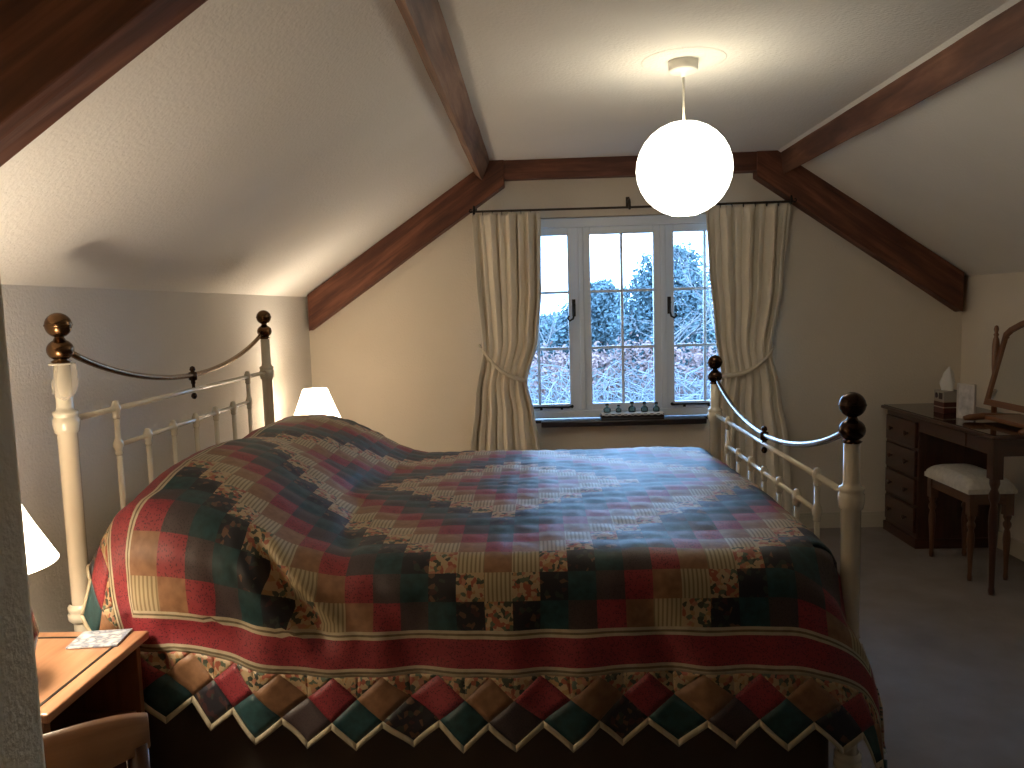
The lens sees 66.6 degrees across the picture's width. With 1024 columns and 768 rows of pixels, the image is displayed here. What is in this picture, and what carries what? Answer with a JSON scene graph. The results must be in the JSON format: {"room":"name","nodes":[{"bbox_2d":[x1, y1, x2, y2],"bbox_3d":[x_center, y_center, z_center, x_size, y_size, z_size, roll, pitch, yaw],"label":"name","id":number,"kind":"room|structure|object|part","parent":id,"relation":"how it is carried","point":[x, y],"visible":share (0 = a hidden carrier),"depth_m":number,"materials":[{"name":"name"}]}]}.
{"room":"bedroom","nodes":[
{"label":"bedroom","id":0,"kind":"room"},
{"bbox_2d":[0,276,45,767],"bbox_3d":[-1.000,0.344,0.854,0.907,2.206,0.130,-1,6,2],"label":"wall partition","id":1,"kind":"structure","parent":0,"point":[21,734],"depth_m":0.86,"materials":[{"name":"beige paint"}]},
{"bbox_2d":[1,284,311,631],"bbox_3d":[-1.479,0.597,1.703,0.120,1.805,7.380,-1,6,2],"label":"wall","id":2,"kind":"structure","parent":0,"point":[140,331],"depth_m":2.81,"materials":[{"name":"paint"}]},
{"bbox_2d":[0,0,1023,296],"bbox_3d":[0.645,-0.697,1.510,4.404,0.979,7.380,-1,6,2],"label":"ceiling","id":3,"kind":"structure","parent":0,"point":[254,147],"depth_m":2.81,"materials":[{"name":"white paint"}]},
{"bbox_2d":[0,0,207,166],"bbox_3d":[-0.817,-0.526,1.252,1.290,1.144,0.095,-1,6,2],"label":"beam","id":4,"kind":"structure","parent":3,"relation":"attached to","point":[54,54],"depth_m":1.21,"materials":[{"name":"brown wood"}]},
{"bbox_2d":[307,160,504,330],"bbox_3d":[-0.678,-0.911,4.997,1.282,1.102,0.126,-1,6,2],"label":"beam","id":5,"kind":"structure","parent":3,"relation":"attached to","point":[453,205],"depth_m":4.94,"materials":[{"name":"brown wood"}]},
{"bbox_2d":[395,0,488,179],"bbox_3d":[-0.278,-1.053,1.980,0.104,0.141,5.930,-1,6,2],"label":"beam","id":6,"kind":"structure","parent":3,"relation":"attached to","point":[424,20],"depth_m":2.75,"materials":[{"name":"brown wood"}]},
{"bbox_2d":[504,151,756,180],"bbox_3d":[0.744,-1.371,4.906,1.890,0.132,0.095,-1,6,2],"label":"beam","id":7,"kind":"structure","parent":3,"relation":"attached to","point":[743,162],"depth_m":4.87,"materials":[{"name":"brown wood"}]},
{"bbox_2d":[636,47,733,215],"bbox_3d":[0.661,-0.946,3.002,0.368,0.579,0.368,-1,6,2],"label":"pendant light","id":8,"kind":"object","parent":3,"relation":"hanging from","point":[685,167],"visible":1,"depth_m":2.89,"materials":[{"name":"white paint"}]},
{"bbox_3d":[0.659,-1.019,2.995,0.040,0.320,0.039,-1,6,2],"label":"cord","id":9,"kind":"part","parent":8,"relation":"part of","materials":[{"name":"beige plastic"}]},
{"bbox_3d":[0.665,-0.829,3.014,0.368,0.344,0.368,-1,6,2],"label":"lamp shade","id":10,"kind":"part","parent":8,"relation":"part of","materials":[{"name":"beige paper"}]},
{"bbox_2d":[753,150,963,311],"bbox_3d":[2.169,-0.997,4.902,1.278,1.119,0.124,-1,6,2],"label":"beam","id":11,"kind":"structure","parent":3,"relation":"attached to","point":[861,227],"depth_m":4.84,"materials":[{"name":"brown wood"}]},
{"bbox_2d":[781,0,1023,173],"bbox_3d":[1.622,-1.089,1.918,0.113,0.165,5.930,-1,6,2],"label":"beam","id":12,"kind":"structure","parent":3,"relation":"attached to","point":[1002,35],"depth_m":3.06,"materials":[{"name":"brown wood"}]},
{"bbox_2d":[309,173,961,512],"bbox_3d":[0.780,-0.209,5.183,4.244,2.597,0.240,-1,6,2],"label":"wall","id":13,"kind":"structure","parent":0,"point":[401,361],"depth_m":5.05,"materials":[{"name":"beige paint"}]},
{"bbox_2d":[533,214,715,427],"bbox_3d":[0.719,-0.408,5.060,1.740,1.338,0.230,-1,6,2],"label":"window","id":14,"kind":"structure","parent":13,"relation":"in","point":[581,411],"depth_m":5.06,"materials":[{"name":"white paint"}]},
{"bbox_3d":[0.383,-0.475,5.052,0.062,0.144,0.040,-1,6,2],"label":"handle","id":15,"kind":"part","parent":14,"relation":"part of","materials":[{"name":"black metal"}]},
{"bbox_2d":[600,413,663,420],"bbox_3d":[0.777,0.207,5.056,0.405,0.039,0.085,-1,6,2],"label":"tray","id":16,"kind":"object","parent":14,"relation":"on","point":[661,416],"visible":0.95,"depth_m":5.01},
{"bbox_2d":[601,411,663,415],"bbox_3d":[0.776,0.190,5.049,0.396,0.018,0.082,-1,6,2],"label":"doily","id":17,"kind":"object","parent":16,"relation":"on","point":[627,412],"visible":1,"depth_m":5.02,"materials":[{"name":"white fabric"}]},
{"bbox_2d":[603,403,610,412],"bbox_3d":[0.616,0.155,5.053,0.049,0.060,0.049,-1,6,2],"label":"glass bottle","id":18,"kind":"object","parent":17,"relation":"on","point":[606,403],"visible":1,"depth_m":5.06,"materials":[{"name":"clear glass"}]},
{"bbox_2d":[628,401,635,411],"bbox_3d":[0.777,0.146,5.048,0.049,0.070,0.049,-1,6,2],"label":"glass bottle","id":19,"kind":"object","parent":17,"relation":"on","point":[631,402],"visible":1,"depth_m":5.06,"materials":[{"name":"clear glass"}]},
{"bbox_2d":[641,401,647,411],"bbox_3d":[0.857,0.145,5.045,0.046,0.067,0.046,-1,6,2],"label":"glass bottle","id":20,"kind":"object","parent":17,"relation":"on","point":[644,402],"visible":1,"depth_m":5.05,"materials":[{"name":"clear glass"}]},
{"bbox_3d":[1.036,-0.492,5.030,0.062,0.144,0.040,-1,6,2],"label":"handle","id":21,"kind":"part","parent":14,"relation":"part of","materials":[{"name":"black metal"}]},
{"bbox_2d":[469,195,796,215],"bbox_3d":[0.749,-1.136,4.914,2.049,0.099,0.116,-1,6,2],"label":"pole","id":22,"kind":"object","parent":13,"relation":"attached to","point":[628,201],"visible":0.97,"depth_m":4.88,"materials":[{"name":"brown metal"}]},
{"bbox_2d":[470,212,541,450],"bbox_3d":[-0.048,-0.050,5.011,0.513,2.062,0.148,-1,6,9],"label":"curtain","id":23,"kind":"object","parent":22,"relation":"hanging from","point":[507,246],"visible":0.78,"depth_m":4.96,"materials":[{"name":"fabric"}]},
{"bbox_2d":[706,203,793,515],"bbox_3d":[1.513,-0.090,4.959,0.575,2.062,0.145,-2,6,-5],"label":"curtain","id":24,"kind":"object","parent":22,"relation":"hanging from","point":[747,245],"visible":0.71,"depth_m":4.92,"materials":[{"name":"fabric"}]},
{"bbox_2d":[799,511,885,527],"bbox_3d":[0.808,0.927,5.165,4.204,0.100,0.018,-1,6,2],"label":"baseboard","id":25,"kind":"structure","parent":13,"relation":"attached to","point":[873,518],"depth_m":5.11,"materials":[{"name":"beige paint"}]},
{"bbox_2d":[809,527,1023,767],"bbox_3d":[0.705,1.379,1.714,4.504,0.120,7.380,-1,6,2],"label":"floor","id":26,"kind":"structure","parent":0,"point":[945,655],"depth_m":3.30,"materials":[{"name":"carpet"}]},
{"bbox_2d":[35,630,148,767],"bbox_3d":[-1.164,1.014,1.886,0.436,0.682,0.430,-1,6,2],"label":"nightstand","id":27,"kind":"object","parent":26,"relation":"on","point":[82,685],"visible":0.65,"depth_m":1.97,"materials":[{"name":"brown wood"}]},
{"bbox_2d":[22,506,58,651],"bbox_3d":[-1.157,0.464,1.725,0.279,0.447,0.279,-1,6,2],"label":"table lamp","id":28,"kind":"object","parent":27,"relation":"on","point":[40,553],"visible":0.29,"depth_m":1.72,"materials":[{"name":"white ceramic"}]},
{"bbox_3d":[-1.161,0.323,1.712,0.279,0.164,0.279,-1,6,2],"label":"lamp shade","id":29,"kind":"part","parent":28,"relation":"part of","materials":[{"name":"beige fabric"}]},
{"bbox_3d":[-1.179,1.044,1.698,0.398,0.658,0.020,-1,6,2],"label":"panel","id":30,"kind":"part","parent":27,"relation":"part of","materials":[{"name":"brown wood"}]},
{"bbox_2d":[50,710,136,731],"bbox_3d":[-1.177,0.886,1.873,0.374,0.018,0.360,-1,6,2],"label":"shelf","id":31,"kind":"object","parent":27,"relation":"attached to","point":[68,718],"depth_m":2.02,"materials":[{"name":"brown wood"}]},
{"bbox_2d":[66,628,132,648],"bbox_3d":[-1.058,0.654,2.003,0.124,0.005,0.100,-2,6,-5],"label":"picture card","id":32,"kind":"object","parent":27,"relation":"on","point":[100,638],"visible":1,"depth_m":1.99,"materials":[{"name":"white paper"}]},
{"bbox_3d":[-1.167,1.007,2.076,0.398,0.658,0.020,-1,6,2],"label":"panel","id":33,"kind":"part","parent":27,"relation":"part of","materials":[{"name":"brown wood"}]},
{"bbox_2d":[43,712,150,767],"bbox_3d":[-0.847,0.964,1.373,0.410,0.866,0.401,-5,6,-29],"label":"wooden chair","id":34,"kind":"object","parent":26,"relation":"on","point":[108,742],"visible":0.82,"depth_m":1.24,"materials":[{"name":"brown wood"}]},
{"bbox_3d":[-0.772,0.766,1.207,0.333,0.286,0.048,-5,6,-29],"label":"panel","id":35,"kind":"part","parent":34,"relation":"part of","materials":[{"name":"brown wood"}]},
{"bbox_3d":[-0.620,0.991,1.349,0.038,0.803,0.076,-5,6,-29],"label":"leg","id":36,"kind":"part","parent":34,"relation":"part of","materials":[{"name":"brown wood"}]},
{"bbox_2d":[43,310,866,767],"bbox_3d":[-0.122,0.458,2.946,2.201,1.521,1.676,-1,6,2],"label":"bed","id":37,"kind":"object","parent":26,"relation":"on","point":[66,421],"visible":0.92,"depth_m":2.16,"materials":[{"name":"beige metal"}]},
{"bbox_3d":[-1.207,0.631,2.191,0.074,1.386,0.074,-1,6,2],"label":"post","id":38,"kind":"part","parent":37,"relation":"part of","materials":[{"name":"beige metal"}]},
{"bbox_3d":[-1.201,-0.101,2.924,0.019,0.152,1.549,-1,6,2],"label":"curved rail","id":39,"kind":"part","parent":37,"relation":"part of","materials":[{"name":"gold metal"}]},
{"bbox_3d":[-1.198,0.021,2.936,0.018,0.018,1.562,-1,6,2],"label":"cross rail","id":40,"kind":"part","parent":37,"relation":"part of","materials":[{"name":"white metal"}]},
{"bbox_3d":[-1.194,0.134,2.948,0.016,0.016,1.098,-1,6,2],"label":"cross rail","id":41,"kind":"part","parent":37,"relation":"part of","materials":[{"name":"beige metal"}]},
{"bbox_3d":[-1.158,0.473,3.784,0.074,1.386,0.074,-1,6,2],"label":"post","id":42,"kind":"part","parent":37,"relation":"part of","materials":[{"name":"white metal"}]},
{"bbox_2d":[145,703,828,767],"bbox_3d":[-0.095,0.992,2.997,2.050,0.422,1.563,-1,6,2],"label":"bed skirt","id":43,"kind":"object","parent":37,"relation":"on","point":[186,741],"visible":0.1,"depth_m":2.23,"materials":[{"name":"brown fabric"}]},
{"bbox_3d":[0.971,0.553,3.727,0.074,1.116,0.074,-1,6,2],"label":"post","id":44,"kind":"part","parent":37,"relation":"part of","materials":[{"name":"beige metal"}]},
{"bbox_3d":[0.938,0.329,2.901,0.016,0.016,1.098,-1,6,2],"label":"cross rail","id":45,"kind":"part","parent":37,"relation":"part of","materials":[{"name":"white metal"}]},
{"bbox_3d":[0.935,0.222,2.890,0.018,0.018,1.562,-1,6,2],"label":"cross rail","id":46,"kind":"part","parent":37,"relation":"part of","materials":[{"name":"white metal"}]},
{"bbox_3d":[0.932,0.118,2.879,0.019,0.160,1.550,-1,6,2],"label":"curved rail","id":47,"kind":"part","parent":37,"relation":"part of","materials":[{"name":"beige"}]},
{"bbox_3d":[0.922,0.711,2.133,0.074,1.116,0.074,-1,6,2],"label":"post","id":48,"kind":"part","parent":37,"relation":"part of","materials":[{"name":"white metal"}]},
{"bbox_3d":[-0.132,0.603,2.964,1.977,0.352,1.510,-1,6,2],"label":"mattress","id":49,"kind":"object","parent":37,"relation":"on","visible":0},
{"bbox_2d":[80,414,887,767],"bbox_3d":[-0.044,0.644,2.961,2.156,0.983,1.924,-1,6,2],"label":"quilt","id":50,"kind":"object","parent":49,"relation":"on","point":[313,575],"visible":0.97,"depth_m":2.07,"materials":[{"name":"fabric"}]},
{"bbox_2d":[881,403,1023,595],"bbox_3d":[2.602,0.589,4.424,0.505,0.814,1.245,-1,6,2],"label":"table","id":51,"kind":"object","parent":26,"relation":"on","point":[919,438],"visible":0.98,"depth_m":4.62,"materials":[{"name":"brown wood"}]},
{"bbox_3d":[2.409,0.799,4.843,0.020,0.155,0.385,-1,6,2],"label":"drawer","id":52,"kind":"part","parent":51,"relation":"part of","materials":[{"name":"brown wood"}]},
{"bbox_3d":[2.404,0.628,4.827,0.020,0.155,0.385,-1,6,2],"label":"drawer","id":53,"kind":"part","parent":51,"relation":"part of","materials":[{"name":"brown wood"}]},
{"bbox_3d":[2.399,0.457,4.810,0.020,0.155,0.385,-1,6,2],"label":"drawer","id":54,"kind":"part","parent":51,"relation":"part of","materials":[{"name":"brown wood"}]},
{"bbox_3d":[2.394,0.286,4.793,0.020,0.155,0.385,-1,6,2],"label":"drawer","id":55,"kind":"part","parent":51,"relation":"part of","materials":[{"name":"brown wood"}]},
{"bbox_2d":[934,366,956,413],"bbox_3d":[2.554,0.032,4.569,0.112,0.268,0.111,-1,6,2],"label":"tissue box","id":56,"kind":"object","parent":51,"relation":"on","point":[945,398],"visible":0.95,"depth_m":4.53,"materials":[{"name":"black"}]},
{"bbox_3d":[2.380,0.268,4.296,0.006,0.070,0.440,-1,6,2],"label":"drawer","id":57,"kind":"part","parent":51,"relation":"part of","materials":[{"name":"brown wood"}]},
{"bbox_3d":[2.596,0.186,4.385,0.465,0.004,1.215,-1,6,2],"label":"glass","id":58,"kind":"part","parent":51,"relation":"part of","materials":[{"name":"brown"}]},
{"bbox_2d":[956,383,975,418],"bbox_3d":[2.534,0.095,4.313,0.064,0.195,0.124,-3,6,-12],"label":"card","id":59,"kind":"object","parent":51,"relation":"on","point":[966,393],"visible":0.82,"depth_m":4.31,"materials":[{"name":"white paper"}]},
{"bbox_2d":[963,320,1023,434],"bbox_3d":[2.582,-0.064,3.944,0.302,0.571,0.598,-1,6,2],"label":"mirror","id":60,"kind":"object","parent":51,"relation":"on","point":[1005,390],"visible":1,"depth_m":4.09,"materials":[{"name":"brown wood"}]},
{"bbox_3d":[2.616,-0.075,4.223,0.038,0.486,0.038,-1,6,2],"label":"post","id":61,"kind":"part","parent":60,"relation":"part of","materials":[{"name":"wood"}]},
{"bbox_3d":[2.388,0.662,3.868,0.052,0.790,0.052,-1,6,2],"label":"leg","id":62,"kind":"part","parent":51,"relation":"part of","materials":[{"name":"brown wood"}]},
{"bbox_2d":[924,464,1017,580],"bbox_3d":[2.499,0.737,4.279,0.250,0.554,0.460,-1,6,2],"label":"stool","id":63,"kind":"object","parent":26,"relation":"on","point":[968,483],"visible":0.84,"depth_m":4.09,"materials":[{"name":"white fabric"}]},
{"bbox_3d":[2.416,0.761,4.485,0.042,0.470,0.042,-1,6,2],"label":"leg","id":64,"kind":"part","parent":63,"relation":"part of","materials":[{"name":"brown wood"}]},
{"bbox_3d":[2.601,0.757,4.479,0.042,0.470,0.042,-1,6,2],"label":"leg","id":65,"kind":"part","parent":63,"relation":"part of","materials":[{"name":"brown wood"}]},
{"bbox_2d":[924,464,1017,494],"bbox_3d":[2.492,0.504,4.256,0.250,0.086,0.460,-1,6,2],"label":"seat cushion","id":66,"kind":"object","parent":63,"relation":"on","point":[964,479],"depth_m":4.15,"materials":[{"name":"fabric"}]},
{"bbox_3d":[2.404,0.801,4.087,0.042,0.470,0.042,-1,6,2],"label":"leg","id":67,"kind":"part","parent":63,"relation":"part of","materials":[{"name":"brown wood"}]},
{"bbox_3d":[2.589,0.796,4.081,0.042,0.470,0.042,-1,6,2],"label":"leg","id":68,"kind":"part","parent":63,"relation":"part of","materials":[{"name":"brown wood"}]},
{"bbox_3d":[-1.086,0.800,4.446,0.433,0.602,0.420,-1,6,2],"label":"cabinet","id":69,"kind":"object","parent":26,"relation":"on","visible":0},
{"bbox_2d":[294,388,340,417],"bbox_3d":[-1.094,0.266,4.383,0.303,0.478,0.303,-1,6,2],"label":"table lamp","id":70,"kind":"object","parent":69,"relation":"on","point":[312,400],"visible":0.36,"depth_m":4.29,"materials":[{"name":"white fabric"}]},
{"bbox_2d":[960,272,1023,541],"bbox_3d":[2.841,0.481,1.559,0.120,1.815,7.380,-1,6,2],"label":"wall","id":71,"kind":"structure","parent":0,"point":[989,300],"depth_m":4.68,"materials":[{"name":"beige paint"}]},
{"bbox_2d":[997,530,1023,560],"bbox_3d":[2.791,1.223,1.573,0.018,0.100,7.060,-1,6,2],"label":"baseboard","id":72,"kind":"structure","parent":71,"relation":"attached to","point":[1016,546],"depth_m":4.46,"materials":[{"name":"beige"}]},
{"label":"outside","id":73,"kind":"structure","parent":0,"visible":0},
{"bbox_2d":[528,319,709,403],"bbox_3d":[3.047,-1.666,32.607,32.000,1.382,54.620,-1,6,2],"label":"bank","id":74,"kind":"object","parent":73,"point":[619,367],"depth_m":16.83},
{"bbox_2d":[534,311,564,359],"bbox_3d":[0.563,-1.304,24.020,3.681,1.866,2.862,-1,6,2],"label":"evergreen tree","id":75,"kind":"object","parent":74,"relation":"on","point":[549,321],"visible":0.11,"depth_m":23.35,"materials":[{"name":"green plant"}]},
{"bbox_2d":[536,269,567,395],"bbox_3d":[0.523,-0.524,12.086,1.577,2.463,1.175,0,6,18],"label":"bare tree","id":76,"kind":"object","parent":74,"relation":"on","point":[542,323],"visible":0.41,"depth_m":11.96,"materials":[{"name":"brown plant"}]},
{"bbox_2d":[551,278,627,367],"bbox_3d":[2.020,-1.371,20.081,2.047,2.686,1.739,-1,6,2],"label":"evergreen tree","id":77,"kind":"object","parent":74,"relation":"on","point":[602,304],"visible":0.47,"depth_m":19.69,"materials":[{"name":"green plant"}]},
{"bbox_2d":[527,356,720,403],"bbox_3d":[1.736,0.384,9.148,8.135,1.371,3.052,-1,6,2],"label":"bramble tangle","id":78,"kind":"object","parent":74,"relation":"on","point":[555,400],"visible":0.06,"depth_m":9.86,"materials":[{"name":"plant"}]},
{"bbox_2d":[528,332,720,403],"bbox_3d":[1.987,-0.170,11.131,8.965,1.264,1.216,-1,6,2],"label":"hedge","id":79,"kind":"object","parent":74,"relation":"on","point":[605,359],"visible":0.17,"depth_m":11.12,"materials":[{"name":"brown plant"}]},
{"bbox_2d":[609,241,709,379],"bbox_3d":[3.208,-1.402,16.810,2.310,3.320,1.899,-1,6,2],"label":"evergreen tree","id":80,"kind":"object","parent":74,"relation":"on","point":[641,307],"visible":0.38,"depth_m":16.45,"materials":[{"name":"green plant"}]},
{"bbox_2d":[624,254,714,392],"bbox_3d":[2.881,-0.677,12.162,2.447,2.620,2.910,-1,6,2],"label":"bare tree","id":81,"kind":"object","parent":74,"relation":"on","point":[687,326],"visible":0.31,"depth_m":12.10,"materials":[{"name":"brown plant"}]},
{"bbox_2d":[673,231,719,370],"bbox_3d":[3.475,-1.055,12.343,1.813,3.296,2.276,-1,6,2],"label":"bare tree","id":82,"kind":"object","parent":74,"relation":"on","point":[689,252],"visible":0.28,"depth_m":12.49,"materials":[{"name":"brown plant"}]},
{"bbox_2d":[688,277,717,386],"bbox_3d":[4.127,-0.994,14.624,1.829,2.882,1.415,-3,6,-14],"label":"evergreen tree","id":83,"kind":"object","parent":74,"relation":"on","point":[710,334],"visible":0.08,"depth_m":14.36,"materials":[{"name":"green plant"}]}
]}

